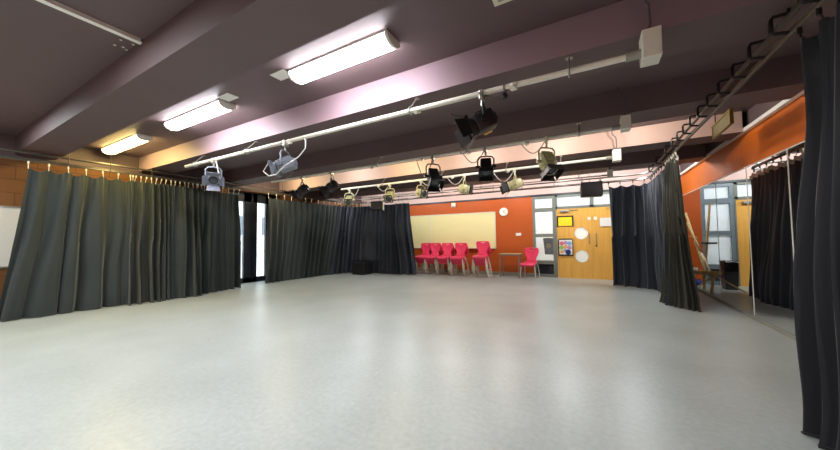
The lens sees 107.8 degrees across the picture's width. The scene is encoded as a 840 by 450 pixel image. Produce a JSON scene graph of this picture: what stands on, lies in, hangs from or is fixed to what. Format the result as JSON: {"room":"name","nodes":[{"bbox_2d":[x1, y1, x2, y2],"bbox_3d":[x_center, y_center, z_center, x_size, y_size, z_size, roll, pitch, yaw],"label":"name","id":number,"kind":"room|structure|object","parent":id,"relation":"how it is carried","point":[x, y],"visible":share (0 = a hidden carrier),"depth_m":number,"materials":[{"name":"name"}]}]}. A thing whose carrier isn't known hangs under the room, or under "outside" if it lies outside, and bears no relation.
{"room":"drama studio","nodes":[
{"label":"drama studio","id":0,"kind":"room"},
{"bbox_2d":[102,133,151,148],"bbox_3d":[-5.268,-1.462,5.477,1.580,0.024,0.200,-2,-3,29],"label":"diffuser","id":1,"kind":"object","parent":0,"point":[136,135],"depth_m":5.21,"materials":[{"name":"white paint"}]},
{"bbox_2d":[0,133,361,297],"bbox_3d":[-5.590,0.100,7.406,0.420,2.970,12.670,-2,-3,29],"label":"wall","id":2,"kind":"structure","parent":0,"point":[13,173],"depth_m":5.81,"materials":[{"name":"paint"}]},
{"bbox_2d":[0,205,20,267],"bbox_3d":[-7.141,0.163,4.161,0.030,1.005,2.305,-2,-3,29],"label":"whiteboard","id":3,"kind":"object","parent":2,"relation":"attached to","point":[9,215],"visible":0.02,"depth_m":4.96,"materials":[{"name":"metal"}]},
{"bbox_2d":[15,0,400,159],"bbox_3d":[-2.138,-1.477,2.772,10.220,0.300,0.445,-2,-3,29],"label":"beam","id":4,"kind":"structure","parent":2,"relation":"attached to","point":[208,44],"depth_m":2.55,"materials":[{"name":"paint"}]},
{"bbox_2d":[229,190,275,282],"bbox_3d":[-4.878,0.360,8.850,0.070,2.560,1.600,-2,-3,29],"label":"window","id":5,"kind":"structure","parent":2,"relation":"in","point":[250,200],"depth_m":8.81,"materials":[{"name":"metal"}]},
{"bbox_2d":[139,0,836,174],"bbox_3d":[-1.358,-1.425,4.166,10.220,0.300,0.450,-2,-3,29],"label":"beam","id":6,"kind":"structure","parent":2,"relation":"attached to","point":[612,30],"depth_m":2.75,"materials":[{"name":"paint"}]},
{"bbox_2d":[279,111,742,192],"bbox_3d":[0.267,-1.319,7.070,10.220,0.300,0.450,-2,-3,29],"label":"beam","id":7,"kind":"structure","parent":2,"relation":"attached to","point":[656,136],"depth_m":5.70,"materials":[{"name":"paint"}]},
{"bbox_2d":[320,143,705,198],"bbox_3d":[1.043,-1.268,8.457,10.220,0.300,0.450,-2,-3,29],"label":"beam","id":8,"kind":"structure","parent":2,"relation":"attached to","point":[697,152],"depth_m":6.93,"materials":[{"name":"metal"}]},
{"bbox_2d":[223,53,803,185],"bbox_3d":[-0.538,-1.371,5.631,10.220,0.300,0.450,-2,-3,29],"label":"beam","id":9,"kind":"structure","parent":2,"relation":"attached to","point":[781,78],"depth_m":3.97,"materials":[{"name":"paint"}]},
{"bbox_2d":[0,0,818,195],"bbox_3d":[-1.057,-1.603,4.778,10.900,0.100,12.900,-2,-3,29],"label":"ceiling","id":10,"kind":"structure","parent":0,"point":[47,53],"depth_m":3.05,"materials":[{"name":"paint"}]},
{"bbox_2d":[36,0,141,43],"bbox_3d":[-3.310,-1.666,1.156,0.050,0.034,3.520,-2,-3,29],"label":"rail","id":11,"kind":"object","parent":10,"relation":"attached to","point":[54,4],"visible":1,"depth_m":2.41,"materials":[{"name":"white metal"}]},
{"bbox_2d":[101,133,152,154],"bbox_3d":[-5.267,-1.425,5.476,1.600,0.098,0.206,-2,-3,29],"label":"ceiling light","id":12,"kind":"object","parent":10,"relation":"attached to","point":[136,139],"visible":1,"depth_m":5.32,"materials":[{"name":"white paint"}]},
{"bbox_2d":[164,99,235,130],"bbox_3d":[-3.103,-1.502,4.268,1.500,0.098,0.206,-2,-3,29],"label":"ceiling light","id":13,"kind":"object","parent":10,"relation":"attached to","point":[217,107],"visible":1,"depth_m":4.13,"materials":[{"name":"glowing translucent white plastic"},{"name":"white paint"}]},
{"bbox_2d":[217,93,238,101],"bbox_3d":[-2.369,-1.577,3.780,0.220,0.008,0.140,-2,-3,29],"label":"plate","id":14,"kind":"object","parent":10,"relation":"attached to","point":[228,97],"visible":1,"depth_m":3.77,"materials":[{"name":"white paint"}]},
{"bbox_2d":[270,69,288,80],"bbox_3d":[-1.479,-1.609,3.283,0.220,0.008,0.140,-2,-3,29],"label":"plate","id":15,"kind":"object","parent":10,"relation":"attached to","point":[281,75],"visible":0.76,"depth_m":3.28,"materials":[{"name":"white paint"}]},
{"bbox_2d":[287,29,399,84],"bbox_3d":[-0.781,-1.585,2.972,1.270,0.098,0.206,-2,-3,29],"label":"ceiling light","id":16,"kind":"object","parent":10,"relation":"attached to","point":[381,42],"visible":1,"depth_m":2.86,"materials":[{"name":"glowing translucent white plastic"},{"name":"white paint"}]},
{"bbox_2d":[0,0,828,203],"bbox_3d":[-1.308,-1.319,4.420,8.913,0.492,10.950,-2,-3,29],"label":"track","id":17,"kind":"object","parent":10,"relation":"attached to","point":[811,11],"visible":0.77,"depth_m":3.72,"materials":[{"name":"grey metal"}]},
{"bbox_2d":[0,161,133,321],"bbox_3d":[-5.937,0.251,5.288,0.299,2.477,1.569,-2,-3,32],"label":"stage curtain","id":18,"kind":"object","parent":17,"relation":"hanging from","point":[70,251],"visible":0.99,"depth_m":5.18,"materials":[{"name":"grey fabric"}]},
{"bbox_2d":[126,175,203,305],"bbox_3d":[-5.194,0.288,6.329,0.363,2.477,1.258,-2,-3,34],"label":"stage curtain","id":19,"kind":"object","parent":17,"relation":"hanging from","point":[166,217],"visible":0.99,"depth_m":6.29,"materials":[{"name":"grey fabric"}]},
{"bbox_2d":[196,184,240,293],"bbox_3d":[-4.749,0.323,7.262,0.271,2.477,1.034,-2,-3,23],"label":"stage curtain","id":20,"kind":"object","parent":17,"relation":"hanging from","point":[221,239],"visible":0.91,"depth_m":7.27,"materials":[{"name":"grey fabric"}]},
{"bbox_2d":[265,193,337,283],"bbox_3d":[-3.555,0.409,9.577,0.303,2.477,2.764,-2,-3,30],"label":"stage curtain","id":21,"kind":"object","parent":17,"relation":"hanging from","point":[299,236],"visible":0.99,"depth_m":9.30,"materials":[{"name":"grey fabric"}]},
{"bbox_2d":[328,200,416,274],"bbox_3d":[-1.598,0.432,10.629,3.055,2.477,0.835,-1,-2,7],"label":"stage curtain","id":22,"kind":"object","parent":17,"relation":"hanging from","point":[384,239],"visible":0.91,"depth_m":10.62,"materials":[{"name":"black fabric"}]},
{"bbox_2d":[608,163,669,304],"bbox_3d":[4.768,0.171,6.301,0.801,2.477,2.398,-1,-3,10],"label":"stage curtain","id":23,"kind":"object","parent":17,"relation":"hanging from","point":[639,249],"visible":0.69,"depth_m":7.04,"materials":[{"name":"black fabric"}]},
{"bbox_2d":[659,152,701,311],"bbox_3d":[4.266,0.122,5.033,0.362,2.477,0.979,-2,-3,21],"label":"stage curtain","id":24,"kind":"object","parent":17,"relation":"hanging from","point":[684,293],"visible":0.93,"depth_m":4.97,"materials":[{"name":"black fabric"}]},
{"bbox_2d":[793,0,839,449],"bbox_3d":[2.020,-0.013,1.319,0.269,2.477,1.298,-2,-3,27],"label":"stage curtain","id":25,"kind":"object","parent":17,"relation":"hanging from","point":[816,263],"visible":1,"depth_m":1.72,"materials":[{"name":"black fabric"}]},
{"bbox_2d":[184,0,662,167],"bbox_3d":[-1.181,-1.320,3.762,6.560,0.552,0.235,-2,-3,29],"label":"bar","id":26,"kind":"object","parent":10,"relation":"hanging from","point":[650,50],"visible":1,"depth_m":2.50,"materials":[{"name":"white paint"}]},
{"bbox_2d":[202,158,224,190],"bbox_3d":[-3.249,-0.797,4.818,0.286,0.539,0.345,1,-3,-34],"label":"stage light","id":27,"kind":"object","parent":26,"relation":"attached to","point":[213,179],"visible":0.98,"depth_m":4.79,"materials":[{"name":"metal"}]},
{"bbox_2d":[263,138,305,177],"bbox_3d":[-1.714,-0.876,3.979,0.722,0.489,0.308,-2,-3,29],"label":"stage light","id":28,"kind":"object","parent":26,"relation":"attached to","point":[285,164],"visible":1,"depth_m":3.95,"materials":[{"name":"metal"}]},
{"bbox_2d":[413,106,420,113],"bbox_3d":[-0.031,-1.133,3.034,0.050,0.084,0.088,-2,-3,29],"label":"outlet","id":29,"kind":"object","parent":26,"relation":"attached to","point":[416,110],"depth_m":3.02,"materials":[{"name":"white paint"}]},
{"bbox_2d":[451,89,507,153],"bbox_3d":[0.524,-0.933,2.730,0.496,0.536,0.324,-1,-2,6],"label":"stage light","id":30,"kind":"object","parent":26,"relation":"attached to","point":[484,121],"visible":0.99,"depth_m":2.65,"materials":[{"name":"metal"}]},
{"bbox_2d":[501,84,507,99],"bbox_3d":[0.724,-1.150,2.629,0.060,0.130,0.060,-2,-3,29],"label":"plug","id":31,"kind":"object","parent":26,"relation":"hanging from","point":[504,95],"visible":1,"depth_m":2.61,"materials":[{"name":"black plastic"}]},
{"bbox_2d":[510,82,516,90],"bbox_3d":[0.786,-1.163,2.578,0.050,0.084,0.088,-2,-3,29],"label":"outlet","id":32,"kind":"object","parent":26,"relation":"attached to","point":[513,86],"depth_m":2.56,"materials":[{"name":"white paint"}]},
{"bbox_2d":[625,49,641,62],"bbox_3d":[1.527,-1.213,2.194,0.091,0.065,0.065,-2,-3,29],"label":"socket","id":33,"kind":"object","parent":26,"relation":"attached to","point":[636,54],"depth_m":2.17,"materials":[{"name":"white plastic"}]},
{"bbox_2d":[271,87,630,182],"bbox_3d":[-0.396,-1.268,5.247,6.608,0.545,0.235,-2,-3,29],"label":"bar","id":34,"kind":"object","parent":10,"relation":"hanging from","point":[625,120],"visible":0.99,"depth_m":4.24,"materials":[{"name":"white paint"}]},
{"bbox_2d":[289,176,309,201],"bbox_3d":[-2.471,-0.747,6.305,0.387,0.536,0.290,0,-2,-6],"label":"stage light","id":35,"kind":"object","parent":34,"relation":"attached to","point":[303,189],"visible":0.95,"depth_m":6.24,"materials":[{"name":"metal"}]},
{"bbox_2d":[317,171,338,198],"bbox_3d":[-1.756,-0.774,5.906,0.407,0.533,0.292,0,-3,-11],"label":"stage light","id":36,"kind":"object","parent":34,"relation":"attached to","point":[332,185],"visible":0.97,"depth_m":5.84,"materials":[{"name":"metal"}]},
{"bbox_2d":[416,155,444,191],"bbox_3d":[0.199,-0.816,4.852,0.308,0.586,0.504,1,-3,-30],"label":"stage light","id":37,"kind":"object","parent":34,"relation":"attached to","point":[434,177],"visible":0.98,"depth_m":4.79,"materials":[{"name":"metal"}]},
{"bbox_2d":[462,146,495,181],"bbox_3d":[0.850,-0.882,4.413,0.484,0.505,0.308,-1,-3,11],"label":"stage light","id":38,"kind":"object","parent":34,"relation":"attached to","point":[486,170],"visible":0.98,"depth_m":4.38,"materials":[{"name":"metal"}]},
{"bbox_2d":[521,136,565,180],"bbox_3d":[1.649,-0.866,4.042,0.316,0.589,0.519,1,-3,-30],"label":"stage light","id":39,"kind":"object","parent":34,"relation":"attached to","point":[546,160],"visible":0.98,"depth_m":3.97,"materials":[{"name":"beige metal"}]},
{"bbox_2d":[611,125,620,130],"bbox_3d":[2.344,-1.163,3.661,0.088,0.059,0.059,-2,-3,29],"label":"socket","id":40,"kind":"object","parent":34,"relation":"attached to","point":[616,127],"depth_m":3.64,"materials":[{"name":"white plastic"}]},
{"bbox_2d":[341,130,620,189],"bbox_3d":[0.638,-1.223,6.559,6.133,0.545,0.235,-2,-3,29],"label":"bar","id":41,"kind":"object","parent":10,"relation":"hanging from","point":[616,153],"visible":0.85,"depth_m":5.75,"materials":[{"name":"white paint"}]},
{"bbox_2d":[343,187,358,205],"bbox_3d":[-1.748,-0.720,7.848,0.431,0.489,0.323,-1,-2,-3],"label":"stage light","id":42,"kind":"object","parent":41,"relation":"attached to","point":[349,199],"visible":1,"depth_m":7.79,"materials":[{"name":"beige metal"}]},
{"bbox_2d":[378,182,395,202],"bbox_3d":[-0.830,-0.760,7.267,0.525,0.481,0.283,-2,-3,19],"label":"stage light","id":43,"kind":"object","parent":41,"relation":"attached to","point":[389,196],"visible":0.99,"depth_m":7.19,"materials":[{"name":"beige metal"}]},
{"bbox_2d":[415,179,427,198],"bbox_3d":[0.134,-0.810,6.776,0.510,0.445,0.288,-2,-3,29],"label":"stage light","id":44,"kind":"object","parent":41,"relation":"attached to","point":[420,193],"visible":0.9,"depth_m":6.76,"materials":[{"name":"beige metal"}]},
{"bbox_2d":[448,174,472,194],"bbox_3d":[0.824,-0.837,6.391,0.579,0.440,0.293,-2,-3,29],"label":"stage light","id":45,"kind":"object","parent":41,"relation":"attached to","point":[462,188],"visible":1,"depth_m":6.27,"materials":[{"name":"beige metal"}]},
{"bbox_2d":[494,167,523,194],"bbox_3d":[1.700,-0.811,5.866,0.553,0.558,0.327,-1,-2,5],"label":"stage light","id":46,"kind":"object","parent":41,"relation":"attached to","point":[516,183],"visible":0.98,"depth_m":5.76,"materials":[{"name":"beige metal"}]},
{"bbox_2d":[367,155,612,197],"bbox_3d":[1.215,-1.162,8.062,6.536,0.551,0.225,-2,-3,29],"label":"bar","id":47,"kind":"object","parent":10,"relation":"hanging from","point":[609,174],"visible":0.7,"depth_m":6.92,"materials":[{"name":"white paint"}]},
{"bbox_2d":[370,197,383,210],"bbox_3d":[-1.317,-0.660,9.415,0.410,0.410,0.268,0,-2,-5],"label":"loudspeaker","id":48,"kind":"object","parent":47,"relation":"attached to","point":[375,206],"visible":0.99,"depth_m":9.28,"materials":[{"name":"black plastic"}]},
{"bbox_2d":[371,202,381,208],"bbox_3d":[-1.308,-0.586,9.282,0.335,0.230,0.008,0,-2,-5],"label":"grille","id":49,"kind":"object","parent":48,"relation":"attached to","point":[374,205],"depth_m":9.28,"materials":[{"name":"black metal"}]},
{"bbox_2d":[579,176,603,197],"bbox_3d":[3.696,-0.827,6.614,0.454,0.435,0.268,-2,-3,25],"label":"loudspeaker","id":50,"kind":"object","parent":47,"relation":"attached to","point":[595,188],"visible":1,"depth_m":6.50,"materials":[{"name":"black plastic"}]},
{"bbox_2d":[581,181,601,195],"bbox_3d":[3.642,-0.769,6.493,0.381,0.285,0.008,-2,-3,25],"label":"grille","id":51,"kind":"object","parent":50,"relation":"attached to","point":[594,188],"depth_m":6.49,"materials":[{"name":"black metal"}]},
{"bbox_2d":[492,0,511,6],"bbox_3d":[0.677,-1.673,1.895,0.600,0.048,0.600,-2,-3,29],"label":"ceiling box","id":52,"kind":"object","parent":10,"relation":"attached to","point":[495,2],"visible":1,"depth_m":2.25,"materials":[{"name":"beige plastic"}]},
{"bbox_2d":[711,108,733,139],"bbox_3d":[3.853,-1.417,3.915,0.035,0.460,0.710,-2,-3,31],"label":"sign","id":53,"kind":"object","parent":10,"relation":"hanging from","point":[726,120],"visible":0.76,"depth_m":3.85,"materials":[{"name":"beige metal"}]},
{"bbox_2d":[0,271,824,449],"bbox_3d":[-1.022,1.464,4.645,10.900,0.100,12.700,-2,-3,29],"label":"floor","id":54,"kind":"structure","parent":0,"point":[344,361],"depth_m":2.78,"materials":[{"name":"grey plastic"}]},
{"bbox_2d":[352,262,371,274],"bbox_3d":[-1.982,1.478,10.478,0.500,0.400,0.440,-2,-3,29],"label":"storage box","id":55,"kind":"object","parent":54,"relation":"on","point":[358,268],"visible":0.98,"depth_m":10.31,"materials":[{"name":"black plastic"}]},
{"bbox_2d":[417,262,434,273],"bbox_3d":[0.188,1.219,10.642,0.455,0.880,0.507,-2,-3,31],"label":"plastic chair","id":56,"kind":"object","parent":54,"relation":"on","point":[417,262],"visible":0.16,"depth_m":10.54,"materials":[{"name":"red plastic"}]},
{"bbox_2d":[416,251,433,271],"bbox_3d":[0.163,1.166,10.601,0.455,0.880,0.507,-2,-3,31],"label":"plastic chair","id":57,"kind":"object","parent":56,"relation":"on","point":[431,251],"visible":0.18,"depth_m":10.48,"materials":[{"name":"red plastic"}]},
{"bbox_2d":[416,244,432,270],"bbox_3d":[0.138,1.112,10.559,0.455,0.880,0.507,-2,-3,31],"label":"plastic chair","id":58,"kind":"object","parent":57,"relation":"on","point":[425,244],"visible":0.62,"depth_m":10.57,"materials":[{"name":"red plastic"}]},
{"bbox_2d":[415,243,432,268],"bbox_3d":[0.113,1.059,10.518,0.455,0.880,0.507,-2,-3,31],"label":"plastic chair","id":59,"kind":"object","parent":58,"relation":"on","point":[425,248],"visible":0.94,"depth_m":10.67,"materials":[{"name":"red plastic"}]},
{"bbox_2d":[426,249,443,273],"bbox_3d":[0.500,1.207,10.445,0.455,0.880,0.507,-2,-3,30],"label":"plastic chair","id":60,"kind":"object","parent":54,"relation":"on","point":[442,249],"visible":0.26,"depth_m":10.29,"materials":[{"name":"red plastic"}]},
{"bbox_2d":[425,248,442,271],"bbox_3d":[0.475,1.154,10.404,0.455,0.880,0.507,-2,-3,30],"label":"plastic chair","id":61,"kind":"object","parent":60,"relation":"on","point":[441,248],"visible":0.2,"depth_m":10.42,"materials":[{"name":"red plastic"}]},
{"bbox_2d":[424,244,441,270],"bbox_3d":[0.450,1.100,10.362,0.455,0.880,0.507,-2,-3,30],"label":"plastic chair","id":62,"kind":"object","parent":61,"relation":"on","point":[434,244],"visible":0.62,"depth_m":10.22,"materials":[{"name":"red plastic"}]},
{"bbox_2d":[423,243,441,269],"bbox_3d":[0.425,1.047,10.321,0.455,0.880,0.507,-2,-3,30],"label":"plastic chair","id":63,"kind":"object","parent":62,"relation":"on","point":[435,249],"visible":0.97,"depth_m":10.46,"materials":[{"name":"red plastic"}]},
{"bbox_2d":[438,248,455,274],"bbox_3d":[0.895,1.192,10.190,0.455,0.880,0.507,-2,-3,29],"label":"plastic chair","id":64,"kind":"object","parent":54,"relation":"on","point":[454,248],"visible":0.16,"depth_m":10.07,"materials":[{"name":"red plastic"}]},
{"bbox_2d":[437,250,455,272],"bbox_3d":[0.870,1.138,10.149,0.455,0.880,0.507,-2,-3,29],"label":"plastic chair","id":65,"kind":"object","parent":64,"relation":"on","point":[453,250],"visible":0.27,"depth_m":10.00,"materials":[{"name":"red plastic"}]},
{"bbox_2d":[437,244,454,271],"bbox_3d":[0.845,1.085,10.107,0.455,0.880,0.507,-2,-3,29],"label":"plastic chair","id":66,"kind":"object","parent":65,"relation":"on","point":[446,244],"visible":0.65,"depth_m":10.15,"materials":[{"name":"red plastic"}]},
{"bbox_2d":[436,243,453,270],"bbox_3d":[0.820,1.031,10.066,0.455,0.880,0.507,-2,-3,29],"label":"plastic chair","id":67,"kind":"object","parent":66,"relation":"on","point":[447,249],"visible":0.98,"depth_m":10.21,"materials":[{"name":"red plastic"}]},
{"bbox_2d":[452,248,469,275],"bbox_3d":[1.316,1.175,9.921,0.455,0.880,0.507,-2,-3,28],"label":"plastic chair","id":68,"kind":"object","parent":54,"relation":"on","point":[468,248],"visible":0.31,"depth_m":9.80,"materials":[{"name":"red plastic"}]},
{"bbox_2d":[451,249,468,273],"bbox_3d":[1.291,1.122,9.879,0.455,0.880,0.507,-2,-3,28],"label":"plastic chair","id":69,"kind":"object","parent":68,"relation":"on","point":[467,249],"visible":0.34,"depth_m":9.77,"materials":[{"name":"red plastic"}]},
{"bbox_2d":[450,244,468,272],"bbox_3d":[1.266,1.068,9.838,0.455,0.880,0.507,-2,-3,28],"label":"plastic chair","id":70,"kind":"object","parent":69,"relation":"on","point":[460,244],"visible":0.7,"depth_m":9.69,"materials":[{"name":"red plastic"}]},
{"bbox_2d":[450,243,467,270],"bbox_3d":[1.241,1.014,9.797,0.455,0.880,0.507,-2,-3,28],"label":"plastic chair","id":71,"kind":"object","parent":70,"relation":"on","point":[460,249],"visible":1,"depth_m":9.93,"materials":[{"name":"red plastic"}]},
{"bbox_2d":[474,252,492,276],"bbox_3d":[1.958,1.149,9.494,0.455,0.880,0.507,-2,-3,27],"label":"plastic chair","id":72,"kind":"object","parent":54,"relation":"on","point":[478,265],"visible":0.26,"depth_m":9.32,"materials":[{"name":"red plastic"}]},
{"bbox_2d":[474,247,491,275],"bbox_3d":[1.933,1.096,9.452,0.455,0.880,0.507,-2,-3,27],"label":"plastic chair","id":73,"kind":"object","parent":72,"relation":"on","point":[490,247],"visible":0.26,"depth_m":9.33,"materials":[{"name":"red plastic"}]},
{"bbox_2d":[473,248,491,273],"bbox_3d":[1.908,1.042,9.411,0.455,0.880,0.507,-2,-3,27],"label":"plastic chair","id":74,"kind":"object","parent":73,"relation":"on","point":[489,248],"visible":0.24,"depth_m":9.28,"materials":[{"name":"red plastic"}]},
{"bbox_2d":[472,243,490,271],"bbox_3d":[1.883,0.989,9.370,0.455,0.880,0.507,-2,-3,27],"label":"plastic chair","id":75,"kind":"object","parent":74,"relation":"on","point":[481,243],"visible":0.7,"depth_m":9.22,"materials":[{"name":"red plastic"}]},
{"bbox_2d":[472,241,490,270],"bbox_3d":[1.858,0.935,9.328,0.455,0.880,0.507,-2,-3,27],"label":"plastic chair","id":76,"kind":"object","parent":75,"relation":"on","point":[482,248],"visible":1,"depth_m":9.47,"materials":[{"name":"red plastic"}]},
{"bbox_2d":[499,253,522,277],"bbox_3d":[2.745,1.217,9.254,0.620,0.706,0.450,-2,-3,29],"label":"side table","id":77,"kind":"object","parent":54,"relation":"on","point":[500,254],"visible":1,"depth_m":9.21,"materials":[{"name":"brown wood"}]},
{"bbox_2d":[520,248,539,278],"bbox_3d":[3.215,1.112,8.964,0.455,0.880,0.507,-2,-3,35],"label":"plastic chair","id":78,"kind":"object","parent":54,"relation":"on","point":[531,255],"visible":1,"depth_m":9.07,"materials":[{"name":"red plastic"}]},
{"bbox_2d":[362,165,680,272],"bbox_3d":[2.113,0.134,10.243,10.660,2.970,0.200,-2,-3,29],"label":"wall","id":79,"kind":"structure","parent":0,"point":[518,219],"depth_m":9.77,"materials":[{"name":"orange paint"}]},
{"bbox_2d":[410,212,495,248],"bbox_3d":[0.950,0.218,10.721,3.410,1.200,0.095,-2,-3,29],"label":"notice board","id":80,"kind":"object","parent":79,"relation":"attached to","point":[469,228],"visible":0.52,"depth_m":10.60,"materials":[{"name":"beige plastic"}]},
{"bbox_2d":[416,268,533,275],"bbox_3d":[0.530,1.619,10.946,6.720,0.100,0.024,-2,-3,29],"label":"baseboard","id":81,"kind":"structure","parent":79,"relation":"attached to","point":[445,270],"depth_m":9.88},
{"bbox_2d":[499,208,507,215],"bbox_3d":[2.674,-0.417,9.805,0.280,0.280,0.050,-2,-3,29],"label":"wall clock","id":82,"kind":"object","parent":79,"relation":"attached to","point":[503,211],"visible":1,"depth_m":9.79,"materials":[{"name":"white paint"}]},
{"bbox_2d":[409,189,608,205],"bbox_3d":[2.045,-0.844,10.185,10.260,0.050,0.030,-2,-3,29],"label":"trim","id":83,"kind":"structure","parent":79,"relation":"attached to","point":[606,189],"depth_m":9.82,"materials":[{"name":"metal"}]},
{"bbox_2d":[532,195,556,276],"bbox_3d":[3.759,0.337,9.258,0.640,2.440,0.090,-2,-3,29],"label":"window","id":84,"kind":"structure","parent":79,"relation":"in","point":[547,268],"depth_m":9.20,"materials":[{"name":"grey paint"}]},
{"bbox_2d":[543,238,552,254],"bbox_3d":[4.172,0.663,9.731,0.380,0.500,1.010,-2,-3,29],"label":"poster","id":85,"kind":"object","parent":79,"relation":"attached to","point":[548,242],"visible":0.94,"depth_m":9.31,"materials":[{"name":"grey paper"}]},
{"bbox_2d":[555,191,609,208],"bbox_3d":[4.864,-0.717,8.678,1.910,0.420,0.090,-2,-3,29],"label":"window","id":86,"kind":"structure","parent":79,"relation":"in","point":[565,201],"depth_m":8.82,"materials":[{"name":"glass"}]},
{"bbox_2d":[555,206,612,279],"bbox_3d":[4.869,0.497,8.610,1.920,2.040,0.145,-2,-3,29],"label":"door","id":87,"kind":"structure","parent":79,"relation":"in","point":[592,258],"depth_m":8.69,"materials":[{"name":"brown wood"}]},
{"bbox_2d":[558,239,572,255],"bbox_3d":[4.241,0.647,8.917,0.395,0.500,0.014,-2,-3,29],"label":"poster","id":88,"kind":"object","parent":87,"relation":"attached to","point":[565,246],"visible":1,"depth_m":8.91,"materials":[{"name":"multicoloured paper"}]},
{"bbox_2d":[557,215,573,226],"bbox_3d":[4.239,-0.116,8.946,0.435,0.308,0.014,-2,-3,29],"label":"framed notice","id":89,"kind":"object","parent":87,"relation":"attached to","point":[561,220],"visible":1,"depth_m":8.94,"materials":[{"name":"yellow paper"}]},
{"bbox_2d":[600,218,610,225],"bbox_3d":[5.161,-0.085,8.430,0.360,0.235,0.004,-2,-3,29],"label":"paper sheet","id":90,"kind":"object","parent":87,"relation":"attached to","point":[603,221],"visible":0.64,"depth_m":8.45,"materials":[{"name":"white paper"}]},
{"bbox_2d":[535,199,553,259],"bbox_3d":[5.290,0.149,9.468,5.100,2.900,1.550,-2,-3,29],"label":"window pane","id":91,"kind":"structure","parent":0,"point":[544,225],"depth_m":10.78,"materials":[{"name":"glass"}]},
{"bbox_2d":[680,94,805,194],"bbox_3d":[3.661,-0.231,2.242,0.200,2.970,12.670,-2,-3,29],"label":"wall","id":92,"kind":"structure","parent":0,"point":[786,128],"depth_m":4.24,"materials":[{"name":"orange paint"}]},
{"bbox_2d":[683,181,721,299],"bbox_3d":[5.939,0.302,6.543,0.026,2.122,2.490,-2,-3,29],"label":"wall mirror","id":93,"kind":"object","parent":92,"relation":"attached to","point":[700,204],"visible":0.71,"depth_m":6.12,"materials":[{"name":"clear mirror"}]},
{"bbox_2d":[715,167,754,315],"bbox_3d":[5.027,0.242,4.911,0.026,2.122,1.260,-2,-3,29],"label":"wall mirror","id":94,"kind":"object","parent":92,"relation":"attached to","point":[736,275],"visible":0.95,"depth_m":4.82,"materials":[{"name":"mirror glass"},{"name":"white paint"}]},
{"bbox_2d":[680,90,803,176],"bbox_3d":[3.476,-1.435,2.276,0.050,0.050,12.470,-2,-3,29],"label":"trim","id":95,"kind":"structure","parent":92,"relation":"attached to","point":[783,103],"depth_m":4.12,"materials":[{"name":"white paint"}]},
{"bbox_2d":[698,288,795,340],"bbox_3d":[3.524,1.230,2.150,0.040,0.048,12.470,-2,-3,29],"label":"baseboard","id":96,"kind":"structure","parent":92,"relation":"attached to","point":[766,323],"depth_m":4.32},
{"bbox_2d":[745,149,794,334],"bbox_3d":[4.462,0.204,3.902,0.026,2.122,1.066,-2,-3,29],"label":"wall mirror","id":97,"kind":"object","parent":92,"relation":"attached to","point":[768,185],"visible":0.81,"depth_m":3.83,"materials":[{"name":"mirror glass"},{"name":"white paint"}]},
{"bbox_2d":[786,140,804,248],"bbox_3d":[3.920,0.169,2.934,0.026,2.122,1.166,-2,-3,29],"label":"wall mirror","id":98,"kind":"object","parent":92,"relation":"attached to","point":[795,152],"visible":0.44,"depth_m":3.38,"materials":[{"name":"mirror glass"},{"name":"white painted frame"}]},
{"label":"outside","id":99,"kind":"structure","parent":0,"visible":0},
{"bbox_2d":[241,265,263,277],"bbox_3d":[-10.113,1.909,11.320,11.600,0.100,24.000,-2,-3,29],"label":"ground","id":100,"kind":"structure","parent":99,"point":[260,268],"depth_m":12.59,"materials":[{"name":"white"}]},
{"bbox_2d":[239,201,263,266],"bbox_3d":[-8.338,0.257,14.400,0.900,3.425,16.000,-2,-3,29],"label":"neighbouring building","id":101,"kind":"structure","parent":100,"relation":"on","point":[260,207],"depth_m":15.28,"materials":[{"name":"white"}]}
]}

